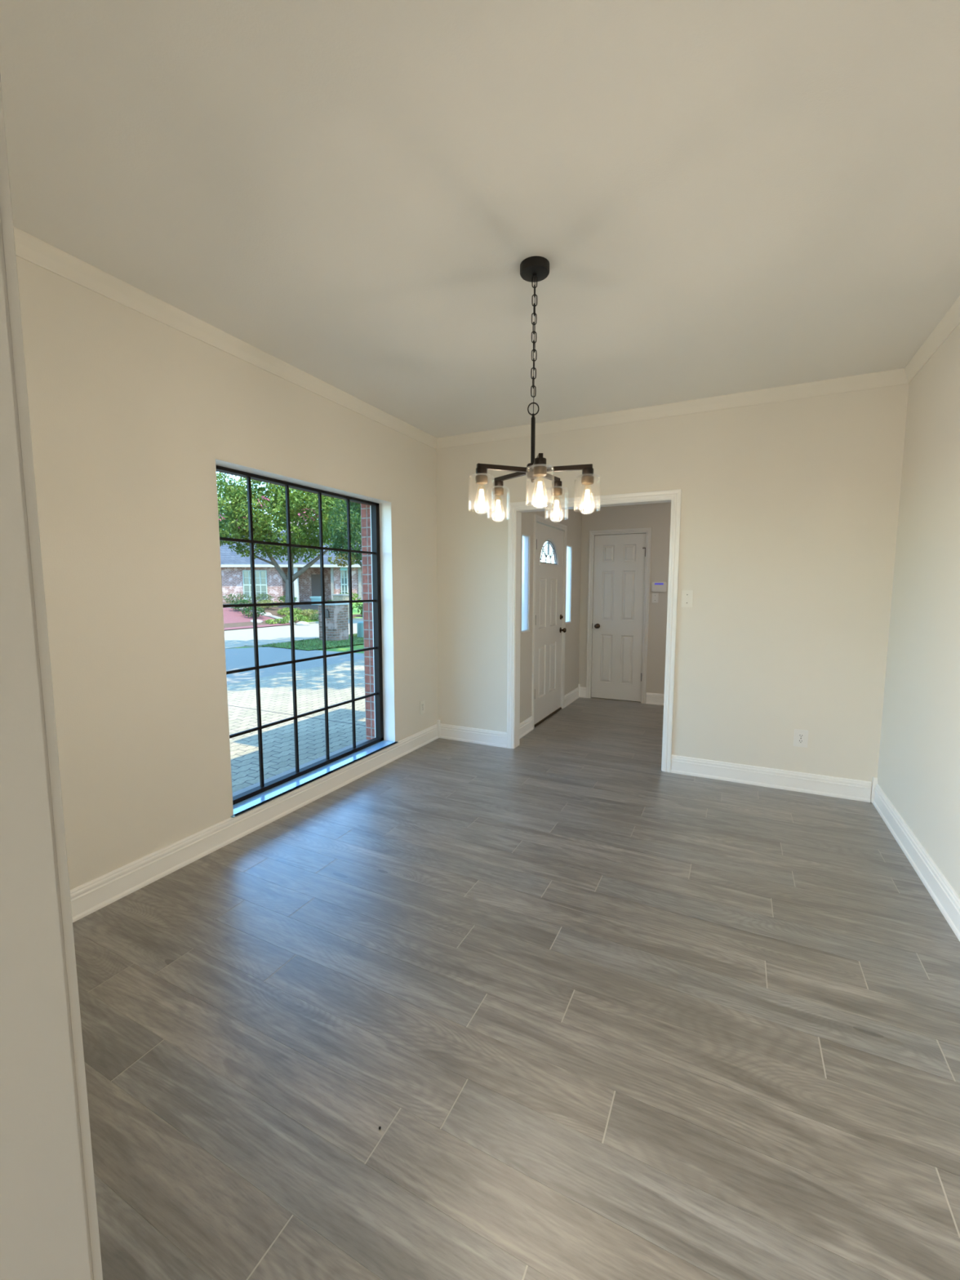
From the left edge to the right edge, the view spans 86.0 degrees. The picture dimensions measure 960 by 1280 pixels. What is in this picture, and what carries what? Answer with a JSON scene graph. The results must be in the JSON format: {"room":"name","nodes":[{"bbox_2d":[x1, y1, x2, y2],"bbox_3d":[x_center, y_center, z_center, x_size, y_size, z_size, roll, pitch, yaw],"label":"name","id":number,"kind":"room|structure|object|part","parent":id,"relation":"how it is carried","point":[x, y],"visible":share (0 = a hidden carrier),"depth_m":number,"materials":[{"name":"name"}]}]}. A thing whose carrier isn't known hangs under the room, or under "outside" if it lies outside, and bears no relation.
{"room":"dining room","nodes":[
{"label":"dining room","id":0,"kind":"room"},
{"bbox_2d":[15,255,438,889],"bbox_3d":[-2.312,0.003,1.161,0.205,2.890,8.435,3,6,26],"label":"wall","id":1,"kind":"structure","parent":0,"point":[131,413],"depth_m":2.44,"materials":[{"name":"paint"}]},
{"bbox_2d":[13,226,437,448],"bbox_3d":[-1.231,-1.586,2.917,0.036,0.083,3.828,3,6,26],"label":"crown molding","id":2,"kind":"structure","parent":1,"relation":"attached to","point":[28,247],"depth_m":2.50,"materials":[{"name":"paint"}]},
{"bbox_2d":[70,724,438,922],"bbox_3d":[-1.245,1.032,3.173,0.020,0.136,3.798,3,6,26],"label":"baseboard","id":3,"kind":"structure","parent":1,"relation":"attached to","point":[87,898],"depth_m":2.79,"materials":[{"name":"white wood"}]},
{"bbox_2d":[214,457,395,814],"bbox_3d":[-1.130,-0.057,3.528,0.185,1.951,1.547,3,6,26],"label":"window","id":4,"kind":"structure","parent":1,"relation":"in","point":[374,507],"depth_m":3.75,"materials":[{"name":"black metal"}]},
{"bbox_2d":[230,740,398,817],"bbox_3d":[-1.089,0.916,3.607,0.139,0.006,1.577,3,6,26],"label":"window sill","id":5,"kind":"structure","parent":1,"relation":"attached to","point":[254,802],"depth_m":3.44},
{"bbox_2d":[419,699,425,714],"bbox_3d":[-0.516,0.602,4.620,0.009,0.122,0.078,3,6,26],"label":"wall outlet","id":6,"kind":"object","parent":1,"relation":"attached to","point":[422,708],"visible":1,"depth_m":4.61,"materials":[{"name":"plastic"}]},
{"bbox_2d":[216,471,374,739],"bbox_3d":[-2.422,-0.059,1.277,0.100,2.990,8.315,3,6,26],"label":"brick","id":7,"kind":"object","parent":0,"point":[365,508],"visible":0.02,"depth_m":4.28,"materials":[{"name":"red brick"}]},
{"bbox_2d":[232,738,369,796],"bbox_3d":[-1.262,0.947,3.696,0.150,0.050,1.545,3,6,26],"label":"window ledge","id":8,"kind":"object","parent":7,"relation":"on","point":[310,762],"visible":0.07,"depth_m":3.66,"materials":[{"name":"stone"}]},
{"bbox_2d":[0,0,959,438],"bbox_3d":[1.161,-1.494,0.611,7.070,0.200,10.812,3,6,26],"label":"ceiling","id":9,"kind":"structure","parent":0,"point":[720,197],"depth_m":1.67,"materials":[{"name":"paint"}]},
{"bbox_2d":[473,256,600,521],"bbox_3d":[0.241,-1.043,2.184,0.546,1.016,0.544,3,6,26],"label":"chandelier","id":10,"kind":"object","parent":9,"relation":"hanging from","point":[535,269],"visible":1,"depth_m":2.15,"materials":[{"name":"black metal"}]},
{"bbox_3d":[0.085,-0.639,2.405,0.109,0.144,0.109,3,6,26],"label":"lamp shade","id":11,"kind":"part","parent":10,"relation":"part of","materials":[{"name":"clear glass"}]},
{"bbox_3d":[0.100,-0.723,2.166,0.237,0.019,0.017,-2,6,-19],"label":"arm","id":12,"kind":"part","parent":10,"relation":"part of","materials":[{"name":"brown metal"}]},
{"bbox_3d":[0.145,-0.738,2.315,0.017,0.019,0.237,-4,7,-37],"label":"arm","id":13,"kind":"part","parent":10,"relation":"part of","materials":[{"name":"brown metal"}]},
{"bbox_3d":[0.226,-0.856,2.196,0.018,0.210,0.018,3,6,26],"label":"stem","id":14,"kind":"part","parent":10,"relation":"part of","materials":[{"name":"black metal"}]},
{"bbox_3d":[0.227,-1.231,2.158,0.009,0.555,0.004,0,6,-5],"label":"lamp cord","id":15,"kind":"part","parent":10,"relation":"part of","materials":[{"name":"black metal"}]},
{"bbox_3d":[0.229,-0.714,2.077,0.017,0.019,0.237,0,6,-1],"label":"arm","id":16,"kind":"part","parent":10,"relation":"part of","materials":[{"name":"brown metal"}]},
{"bbox_3d":[0.232,-0.597,1.989,0.109,0.144,0.109,3,6,26],"label":"lamp shade","id":17,"kind":"part","parent":10,"relation":"part of","materials":[{"name":"clear glass"}]},
{"bbox_3d":[0.302,-0.739,2.319,0.017,0.019,0.237,4,7,34],"label":"arm","id":18,"kind":"part","parent":10,"relation":"part of","materials":[{"name":"brown metal"}]},
{"bbox_3d":[0.359,-0.640,2.411,0.109,0.144,0.109,3,6,26],"label":"lamp shade","id":19,"kind":"part","parent":10,"relation":"part of","materials":[{"name":"clear glass"}]},
{"bbox_3d":[0.354,-0.724,2.171,0.237,0.019,0.017,2,6,17],"label":"arm","id":20,"kind":"part","parent":10,"relation":"part of","materials":[{"name":"brown metal"}]},
{"bbox_3d":[0.449,-0.614,2.154,0.109,0.144,0.109,3,6,26],"label":"lamp shade","id":21,"kind":"part","parent":10,"relation":"part of","materials":[{"name":"clear glass"}]},
{"bbox_2d":[72,697,959,1279],"bbox_3d":[1.270,1.421,0.755,6.700,0.150,10.945,3,6,26],"label":"floor","id":22,"kind":"structure","parent":0,"point":[599,1011],"depth_m":1.63,"materials":[{"name":"grey laminate"}]},
{"bbox_2d":[520,508,582,723],"bbox_3d":[0.778,-0.526,5.632,0.065,2.740,2.377,3,6,26],"label":"wall","id":23,"kind":"structure","parent":0,"point":[572,518],"depth_m":6.03,"materials":[{"name":"paint"}]},
{"bbox_2d":[520,533,530,633],"bbox_3d":[0.410,-0.530,4.874,0.070,0.919,0.228,3,6,26],"label":"window","id":24,"kind":"structure","parent":23,"relation":"in","point":[526,538],"depth_m":4.89,"materials":[{"name":"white glass"}]},
{"bbox_2d":[520,715,533,738],"bbox_3d":[0.406,0.854,4.924,0.020,0.136,0.535,3,6,26],"label":"baseboard","id":25,"kind":"structure","parent":23,"relation":"attached to","point":[526,726],"depth_m":5.00,"materials":[{"name":"white wood"}]},
{"bbox_2d":[534,706,561,727],"bbox_3d":[0.698,0.839,5.663,0.128,0.018,0.920,3,6,26],"label":"threshold","id":26,"kind":"object","parent":23,"relation":"attached to","point":[560,708],"depth_m":5.60,"materials":[{"name":"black metal"}]},
{"bbox_2d":[531,514,567,728],"bbox_3d":[0.708,-0.207,5.552,0.128,2.121,1.043,3,6,26],"label":"door frame","id":27,"kind":"structure","parent":23,"relation":"in","point":[537,518],"depth_m":5.37,"materials":[{"name":"white wood"}]},
{"bbox_2d":[534,522,566,724],"bbox_3d":[0.754,-0.181,5.529,0.112,2.031,0.923,3,6,26],"label":"door","id":28,"kind":"structure","parent":27,"relation":"attached to","point":[548,584],"depth_m":5.52,"materials":[{"name":"white wood"}]},
{"bbox_3d":[0.952,-0.112,5.889,0.068,0.064,0.064,3,6,26],"label":"knob","id":29,"kind":"part","parent":28,"relation":"part of","materials":[{"name":"black metal"}]},
{"bbox_2d":[565,545,572,623],"bbox_3d":[1.031,-0.657,6.120,0.070,0.919,0.244,3,6,26],"label":"window","id":30,"kind":"structure","parent":23,"relation":"in","point":[569,548],"depth_m":6.15,"materials":[{"name":"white glass"}]},
{"bbox_2d":[564,687,579,707],"bbox_3d":[1.136,0.706,6.387,0.020,0.136,0.656,3,6,26],"label":"baseboard","id":31,"kind":"structure","parent":23,"relation":"attached to","point":[572,695],"depth_m":6.36,"materials":[{"name":"white wood"}]},
{"bbox_2d":[578,502,671,694],"bbox_3d":[2.595,-0.562,5.989,2.873,2.740,0.120,3,6,26],"label":"wall","id":32,"kind":"structure","parent":0,"point":[656,516],"depth_m":6.22,"materials":[{"name":"paint"}]},
{"bbox_2d":[579,686,586,697],"bbox_3d":[1.333,0.677,6.666,0.083,0.136,0.020,3,6,26],"label":"baseboard","id":33,"kind":"structure","parent":32,"relation":"attached to","point":[582,690],"depth_m":6.66,"materials":[{"name":"white wood"}]},
{"bbox_2d":[591,533,646,702],"bbox_3d":[1.710,-0.270,6.388,0.650,2.053,0.103,3,6,26],"label":"door","id":34,"kind":"structure","parent":32,"relation":"in","point":[620,560],"depth_m":6.40,"materials":[{"name":"wood"}]},
{"bbox_3d":[1.475,-0.174,6.495,0.064,0.064,0.068,3,6,26],"label":"knob","id":35,"kind":"part","parent":34,"relation":"part of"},
{"bbox_2d":[586,527,651,703],"bbox_3d":[1.728,-0.299,6.432,0.743,2.127,0.128,3,6,26],"label":"door frame","id":36,"kind":"structure","parent":32,"relation":"in","point":[647,530],"depth_m":6.32,"materials":[{"name":"white wood"}]},
{"bbox_2d":[645,692,664,705],"bbox_3d":[2.891,0.756,5.896,1.904,0.136,0.020,3,6,26],"label":"baseboard","id":37,"kind":"structure","parent":32,"relation":"attached to","point":[651,698],"depth_m":6.27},
{"bbox_2d":[652,592,658,602],"bbox_3d":[2.098,-0.505,6.166,0.072,0.118,0.016,3,6,26],"label":"light switch","id":38,"kind":"object","parent":32,"relation":"attached to","point":[655,595],"visible":1,"depth_m":6.17,"materials":[{"name":"plastic"}]},
{"bbox_2d":[651,582,666,591],"bbox_3d":[2.132,-0.631,6.129,0.170,0.120,0.029,3,6,26],"label":"alarm keypad","id":39,"kind":"object","parent":32,"relation":"attached to","point":[655,586],"visible":1,"depth_m":6.12,"materials":[{"name":"plastic"}]},
{"bbox_2d":[435,383,909,800],"bbox_3d":[1.228,-0.363,4.027,3.570,2.740,0.115,3,6,26],"label":"wall","id":40,"kind":"structure","parent":0,"point":[789,508],"depth_m":3.63,"materials":[{"name":"paint"}]},
{"bbox_2d":[436,720,440,737],"bbox_3d":[-0.391,0.842,4.877,0.026,0.170,0.026,3,6,26],"label":"trim","id":41,"kind":"structure","parent":40,"relation":"attached to","point":[438,722],"depth_m":4.87,"materials":[{"name":"white wood"}]},
{"bbox_2d":[440,723,506,747],"bbox_3d":[-0.068,0.875,4.723,0.685,0.136,0.020,3,6,26],"label":"baseboard","id":42,"kind":"structure","parent":40,"relation":"attached to","point":[482,736],"depth_m":4.71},
{"bbox_2d":[506,488,681,772],"bbox_3d":[0.885,-0.077,4.226,1.373,2.131,0.152,3,6,26],"label":"trim","id":43,"kind":"structure","parent":40,"relation":"attached to","point":[674,496],"depth_m":4.10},
{"bbox_2d":[435,368,907,448],"bbox_3d":[1.104,-1.683,3.869,3.369,0.083,0.036,3,6,26],"label":"crown molding","id":44,"kind":"structure","parent":40,"relation":"attached to","point":[897,376],"depth_m":3.66,"materials":[{"name":"paint"}]},
{"bbox_2d":[681,590,693,607],"bbox_3d":[1.532,-0.305,3.807,0.078,0.124,0.016,3,6,26],"label":"light switch","id":45,"kind":"object","parent":40,"relation":"attached to","point":[686,595],"visible":1,"depth_m":3.81,"materials":[{"name":"plastic"}]},
{"bbox_2d":[670,755,871,802],"bbox_3d":[2.030,0.980,3.687,1.249,0.136,0.020,3,6,26],"label":"baseboard","id":46,"kind":"structure","parent":40,"relation":"attached to","point":[808,783],"depth_m":3.65,"materials":[{"name":"white wood"}]},
{"bbox_2d":[793,728,808,747],"bbox_3d":[2.223,0.682,3.567,0.084,0.122,0.009,3,6,26],"label":"wall outlet","id":47,"kind":"object","parent":40,"relation":"attached to","point":[801,736],"visible":1,"depth_m":3.56,"materials":[{"name":"plastic"}]},
{"bbox_2d":[797,738,803,743],"bbox_3d":[2.222,0.701,3.566,0.033,0.027,0.003,3,6,26],"label":"socket","id":48,"kind":"object","parent":47,"relation":"attached to","point":[799,740],"depth_m":3.57,"materials":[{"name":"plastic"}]},
{"bbox_2d":[798,733,804,737],"bbox_3d":[2.222,0.662,3.562,0.033,0.027,0.003,3,6,26],"label":"socket","id":49,"kind":"object","parent":47,"relation":"attached to","point":[800,735],"depth_m":3.56,"materials":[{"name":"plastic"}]},
{"bbox_2d":[870,777,878,803],"bbox_3d":[2.604,0.992,3.399,0.026,0.170,0.026,3,6,26],"label":"trim","id":50,"kind":"structure","parent":40,"relation":"attached to","point":[874,781],"depth_m":3.39,"materials":[{"name":"white wood"}]},
{"bbox_2d":[877,323,959,897],"bbox_3d":[1.796,-0.105,1.487,0.120,2.740,3.953,3,6,26],"label":"wall","id":51,"kind":"structure","parent":0,"point":[918,771],"depth_m":2.63,"materials":[{"name":"paint"}]},
{"bbox_2d":[872,783,959,941],"bbox_3d":[1.755,1.183,1.692,0.020,0.136,3.798,3,6,26],"label":"baseboard","id":52,"kind":"structure","parent":51,"relation":"attached to","point":[948,901],"depth_m":2.52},
{"bbox_2d":[904,295,959,383],"bbox_3d":[1.754,-1.436,1.443,0.036,0.083,3.828,3,6,26],"label":"crown molding","id":53,"kind":"structure","parent":51,"relation":"attached to","point":[950,321],"depth_m":2.68,"materials":[{"name":"paint"}]},
{"bbox_3d":[0.829,0.062,-0.165,6.600,2.740,0.119,3,6,26],"label":"wall","id":54,"kind":"structure","parent":0,"visible":0},
{"bbox_2d":[0,75,102,1279],"bbox_3d":[0.145,0.323,0.207,1.544,2.147,0.148,3,6,26],"label":"trim","id":55,"kind":"structure","parent":54,"relation":"attached to","point":[49,1227],"depth_m":0.54,"materials":[{"name":"paint"}]},
{"label":"outside","id":56,"kind":"structure","parent":0,"visible":0},
{"bbox_2d":[222,607,289,630],"bbox_3d":[-14.351,-0.781,19.656,9.800,0.647,10.200,3,6,26],"label":"driveway across","id":57,"kind":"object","parent":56,"point":[230,615],"visible":0.1,"depth_m":21.68,"materials":[{"name":"concrete"}]},
{"bbox_2d":[228,598,252,611],"bbox_3d":[-10.579,-1.542,22.964,1.142,0.646,1.115,3,6,26],"label":"shrub","id":58,"kind":"object","parent":57,"relation":"on","point":[242,601],"visible":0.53,"depth_m":22.90,"materials":[{"name":"green plant"}]},
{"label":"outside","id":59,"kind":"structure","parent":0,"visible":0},
{"bbox_2d":[225,646,364,684],"bbox_3d":[-8.224,1.043,5.228,4.500,0.001,17.600,3,6,26],"label":"apron","id":60,"kind":"object","parent":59,"point":[235,658],"visible":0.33,"depth_m":11.21,"materials":[{"name":"concrete"}]},
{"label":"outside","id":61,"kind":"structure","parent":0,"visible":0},
{"bbox_2d":[228,607,294,624],"bbox_3d":[-12.383,-1.218,23.739,9.875,0.770,0.984,2,6,19],"label":"driveway edge","id":62,"kind":"structure","parent":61,"point":[270,615],"depth_m":22.85,"materials":[{"name":"concrete"}]},
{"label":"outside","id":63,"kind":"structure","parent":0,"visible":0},
{"bbox_2d":[226,657,365,792],"bbox_3d":[-3.395,1.168,4.740,4.595,0.150,21.000,3,6,26],"label":"pavers","id":64,"kind":"object","parent":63,"point":[276,691],"depth_m":6.14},
{"bbox_2d":[228,705,365,725],"bbox_3d":[-2.839,0.905,6.625,3.900,0.012,0.022,3,6,26],"label":"joint","id":65,"kind":"object","parent":64,"relation":"on","point":[228,705],"depth_m":6.37,"materials":[{"name":"grey concrete"}]},
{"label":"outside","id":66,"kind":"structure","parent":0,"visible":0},
{"bbox_2d":[236,643,364,653],"bbox_3d":[-29.349,-3.065,46.990,90.550,0.235,110.000,3,6,26],"label":"ground","id":67,"kind":"structure","parent":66,"point":[347,648],"depth_m":13.44,"materials":[{"name":"green plant"}]},
{"bbox_2d":[244,631,357,647],"bbox_3d":[5.941,-2.286,38.108,0.400,0.080,54.600,3,6,26],"label":"curb","id":68,"kind":"object","parent":67,"relation":"on","point":[354,633],"visible":0.24,"depth_m":14.63,"materials":[{"name":"concrete"}]},
{"bbox_2d":[294,617,363,624],"bbox_3d":[2.840,-2.823,43.247,0.250,0.110,48.100,3,6,26],"label":"curb","id":69,"kind":"object","parent":67,"relation":"on","point":[314,622],"visible":0.04,"depth_m":22.98,"materials":[{"name":"concrete"}]},
{"bbox_2d":[326,498,362,568],"bbox_3d":[-4.748,-3.936,22.236,3.413,6.676,3.112,3,6,26],"label":"tree","id":70,"kind":"object","parent":67,"relation":"on","point":[336,535],"visible":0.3,"depth_m":21.59,"materials":[{"name":"green plant"}]},
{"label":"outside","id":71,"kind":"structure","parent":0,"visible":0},
{"bbox_3d":[-7.812,-1.020,24.057,1.600,0.217,2.100,3,6,26],"label":"lawn patch","id":72,"kind":"structure","parent":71,"visible":0},
{"bbox_2d":[298,613,318,622],"bbox_3d":[-7.806,-1.036,24.038,1.660,0.333,2.126,3,6,26],"label":"grass","id":73,"kind":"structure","parent":72,"relation":"on","point":[307,620],"depth_m":23.32,"materials":[{"name":"green plant"}]},
{"bbox_2d":[308,613,318,620],"bbox_3d":[-7.373,-1.045,23.631,0.968,0.408,1.032,3,6,26],"label":"shrub","id":74,"kind":"object","parent":72,"relation":"on","point":[315,617],"visible":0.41,"depth_m":23.40,"materials":[{"name":"green plant"}]},
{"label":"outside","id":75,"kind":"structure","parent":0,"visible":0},
{"bbox_2d":[352,602,363,617],"bbox_3d":[-5.976,-1.879,30.516,4.100,0.620,8.800,3,6,26],"label":"lawn","id":76,"kind":"structure","parent":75,"point":[355,610],"depth_m":28.33,"materials":[{"name":"green plant"}]},
{"bbox_2d":[339,591,360,609],"bbox_3d":[-7.178,-2.091,27.952,1.451,1.059,1.502,-1,6,-9],"label":"shrub","id":77,"kind":"object","parent":76,"relation":"on","point":[355,595],"visible":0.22,"depth_m":27.80,"materials":[{"name":"green plant"}]},
{"bbox_2d":[356,602,363,616],"bbox_3d":[-5.772,-1.604,26.550,1.205,0.936,1.170,3,6,26],"label":"shrub","id":78,"kind":"object","parent":76,"relation":"on","point":[359,606],"visible":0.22,"depth_m":26.41,"materials":[{"name":"green plant"}]},
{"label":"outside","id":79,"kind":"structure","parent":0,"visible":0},
{"bbox_2d":[263,636,364,649],"bbox_3d":[-2.893,-0.165,16.922,2.600,0.001,8.600,3,6,26],"label":"lawn strip","id":80,"kind":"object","parent":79,"point":[348,639],"visible":0.17,"depth_m":14.09,"materials":[{"name":"green plant"}]},
{"bbox_2d":[262,633,364,650],"bbox_3d":[-2.899,-0.179,16.935,2.643,0.085,8.633,3,6,26],"label":"grass","id":81,"kind":"structure","parent":80,"relation":"on","point":[355,635],"depth_m":14.03,"materials":[{"name":"green plant"}]},
{"bbox_2d":[316,602,349,640],"bbox_3d":[-4.355,-0.545,15.323,0.680,1.120,0.680,3,6,26],"label":"pillar","id":82,"kind":"structure","parent":80,"relation":"on","point":[336,615],"depth_m":15.08,"materials":[{"name":"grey brick"}]},
{"bbox_3d":[-4.493,-0.781,15.020,0.220,0.250,0.040,3,6,26],"label":"mailbox door","id":83,"kind":"part","parent":82,"relation":"part of","materials":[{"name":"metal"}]},
{"bbox_2d":[356,621,363,637],"bbox_3d":[-3.674,-0.334,16.115,0.340,0.500,0.340,3,6,26],"label":"utility box","id":84,"kind":"object","parent":80,"relation":"on","point":[360,624],"visible":0.51,"depth_m":15.97,"materials":[{"name":"teal metal"}]},
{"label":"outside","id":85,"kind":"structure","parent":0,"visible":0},
{"bbox_2d":[224,619,363,648],"bbox_3d":[-4.300,-0.740,23.512,5.000,0.152,90.000,3,6,26],"label":"street","id":86,"kind":"structure","parent":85,"point":[235,638],"depth_m":17.53,"materials":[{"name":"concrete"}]},
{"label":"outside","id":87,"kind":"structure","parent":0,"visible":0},
{"bbox_2d":[222,601,362,631],"bbox_3d":[-29.237,-3.512,46.888,60.800,0.647,90.000,3,6,26],"label":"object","id":88,"kind":"structure","parent":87,"point":[273,611],"depth_m":24.52,"materials":[{"name":"green plant"}]},
{"bbox_2d":[217,502,246,531],"bbox_3d":[-22.479,-7.544,43.407,7.290,8.489,7.439,3,6,26],"label":"tree","id":89,"kind":"object","parent":88,"relation":"on","point":[220,522],"visible":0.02,"depth_m":41.81,"materials":[{"name":"green plant"}]},
{"bbox_2d":[222,592,252,604],"bbox_3d":[-12.750,-2.145,26.945,1.314,0.674,1.410,6,8,43],"label":"shrub","id":90,"kind":"object","parent":88,"relation":"on","point":[230,595],"visible":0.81,"depth_m":26.81,"materials":[{"name":"green plant"}]},
{"bbox_2d":[216,471,274,596],"bbox_3d":[-12.176,-5.079,24.804,4.166,7.133,3.259,-4,7,-32],"label":"tree","id":91,"kind":"object","parent":88,"relation":"on","point":[230,530],"visible":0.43,"depth_m":24.32,"materials":[{"name":"green plant"}]},
{"bbox_3d":[-12.228,-6.536,24.595,4.004,4.192,3.602,3,6,26],"label":"crown","id":92,"kind":"part","parent":91,"relation":"part of","materials":[{"name":"green plant"}]},
{"bbox_2d":[241,606,266,617],"bbox_3d":[-9.767,-1.194,22.174,0.970,0.550,0.963,-4,7,-32],"label":"shrub","id":93,"kind":"object","parent":88,"relation":"on","point":[259,610],"visible":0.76,"depth_m":22.09,"materials":[{"name":"green plant"}]},
{"bbox_2d":[250,619,262,622],"bbox_3d":[-9.305,-0.763,21.443,0.528,0.208,0.419,3,6,26],"label":"rock","id":94,"kind":"object","parent":88,"relation":"on","point":[251,620],"visible":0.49,"depth_m":21.33,"materials":[{"name":"stone"}]},
{"bbox_2d":[249,593,274,602],"bbox_3d":[-12.898,-2.464,30.386,1.360,0.615,1.422,3,6,26],"label":"shrub","id":95,"kind":"object","parent":88,"relation":"on","point":[262,594],"visible":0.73,"depth_m":30.43,"materials":[{"name":"green plant"}]},
{"bbox_2d":[260,612,271,617],"bbox_3d":[-9.593,-1.120,23.104,0.562,0.227,0.438,3,6,26],"label":"rock","id":96,"kind":"object","parent":88,"relation":"on","point":[267,614],"visible":0.67,"depth_m":22.92,"materials":[{"name":"stone"}]},
{"bbox_2d":[257,599,278,608],"bbox_3d":[-10.277,-1.738,24.874,1.138,0.460,1.069,1,6,10],"label":"shrub","id":97,"kind":"object","parent":88,"relation":"on","point":[264,601],"visible":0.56,"depth_m":24.77,"materials":[{"name":"green plant"}]},
{"bbox_2d":[265,618,289,623],"bbox_3d":[-8.484,-0.781,21.644,0.934,0.269,1.018,3,6,26],"label":"shrub","id":98,"kind":"object","parent":88,"relation":"on","point":[277,620],"visible":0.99,"depth_m":21.59,"materials":[{"name":"green plant"}]},
{"bbox_2d":[276,595,297,602],"bbox_3d":[-11.226,-2.372,29.932,1.163,0.524,1.210,3,6,26],"label":"shrub","id":99,"kind":"object","parent":88,"relation":"on","point":[282,598],"visible":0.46,"depth_m":29.74,"materials":[{"name":"green plant"}]},
{"bbox_2d":[276,607,302,615],"bbox_3d":[-8.855,-1.315,23.954,1.145,0.452,1.097,-2,6,-22],"label":"shrub","id":100,"kind":"object","parent":88,"relation":"on","point":[286,610],"visible":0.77,"depth_m":23.83,"materials":[{"name":"green plant"}]},
{"bbox_2d":[219,477,361,605],"bbox_3d":[-9.556,-5.640,26.762,6.952,7.877,6.926,-5,8,-40],"label":"tree","id":101,"kind":"object","parent":88,"relation":"on","point":[302,535],"visible":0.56,"depth_m":25.56,"materials":[{"name":"green plant"}]},
{"bbox_3d":[-9.437,-6.783,26.816,7.278,5.614,6.760,3,6,26],"label":"crown","id":102,"kind":"part","parent":101,"relation":"part of","materials":[{"name":"green plant"}]},
{"bbox_2d":[219,520,362,602],"bbox_3d":[-11.250,-5.372,36.720,17.500,5.700,8.850,0,6,0],"label":"brick house","id":103,"kind":"structure","parent":88,"relation":"on","point":[235,570],"depth_m":32.85,"materials":[{"name":"brown brick"}]},
{"bbox_3d":[-14.320,-3.506,32.798,1.400,1.740,0.010,0,6,0],"label":"pane","id":104,"kind":"part","parent":103,"relation":"part of","materials":[{"name":"white glass"}]},
{"bbox_3d":[-10.825,-3.328,34.414,0.850,2.100,0.050,0,6,0],"label":"door","id":105,"kind":"part","parent":103,"relation":"part of","materials":[{"name":"grey wood"}]},
{"bbox_3d":[-8.660,-3.551,32.894,0.320,1.750,0.010,0,6,0],"label":"pane","id":106,"kind":"part","parent":103,"relation":"part of","materials":[{"name":"white glass"}]},
{"bbox_2d":[282,613,306,622],"bbox_3d":[-8.154,-0.961,22.633,1.047,0.390,1.030,3,6,26],"label":"shrub","id":107,"kind":"object","parent":88,"relation":"on","point":[300,616],"visible":0.73,"depth_m":22.50,"materials":[{"name":"green plant"}]},
{"bbox_2d":[296,621,310,625],"bbox_3d":[-7.446,-0.673,21.624,0.588,0.224,0.439,3,6,26],"label":"rock","id":108,"kind":"object","parent":88,"relation":"on","point":[300,623],"visible":0.79,"depth_m":21.47,"materials":[{"name":"stone"}]},
{"bbox_2d":[298,608,318,616],"bbox_3d":[-8.108,-1.270,24.497,1.187,0.432,1.161,3,6,26],"label":"shrub","id":109,"kind":"object","parent":88,"relation":"on","point":[308,611],"visible":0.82,"depth_m":24.32,"materials":[{"name":"green plant"}]},
{"bbox_2d":[275,493,355,530],"bbox_3d":[-13.412,-8.427,45.466,8.558,9.831,8.590,3,6,26],"label":"tree","id":110,"kind":"object","parent":88,"relation":"on","point":[304,494],"visible":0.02,"depth_m":42.82,"materials":[{"name":"green plant"}]},
{"bbox_2d":[310,596,321,604],"bbox_3d":[-9.180,-2.133,28.932,0.580,0.630,0.500,0,6,0],"label":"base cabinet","id":111,"kind":"object","parent":88,"relation":"on","point":[313,598],"visible":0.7,"depth_m":28.72,"materials":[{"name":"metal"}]},
{"bbox_2d":[332,594,352,618],"bbox_3d":[-6.720,-1.632,25.189,0.700,1.210,0.700,3,6,26],"label":"pillar","id":112,"kind":"structure","parent":88,"relation":"on","point":[335,597],"depth_m":24.90,"materials":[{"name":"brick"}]}
]}

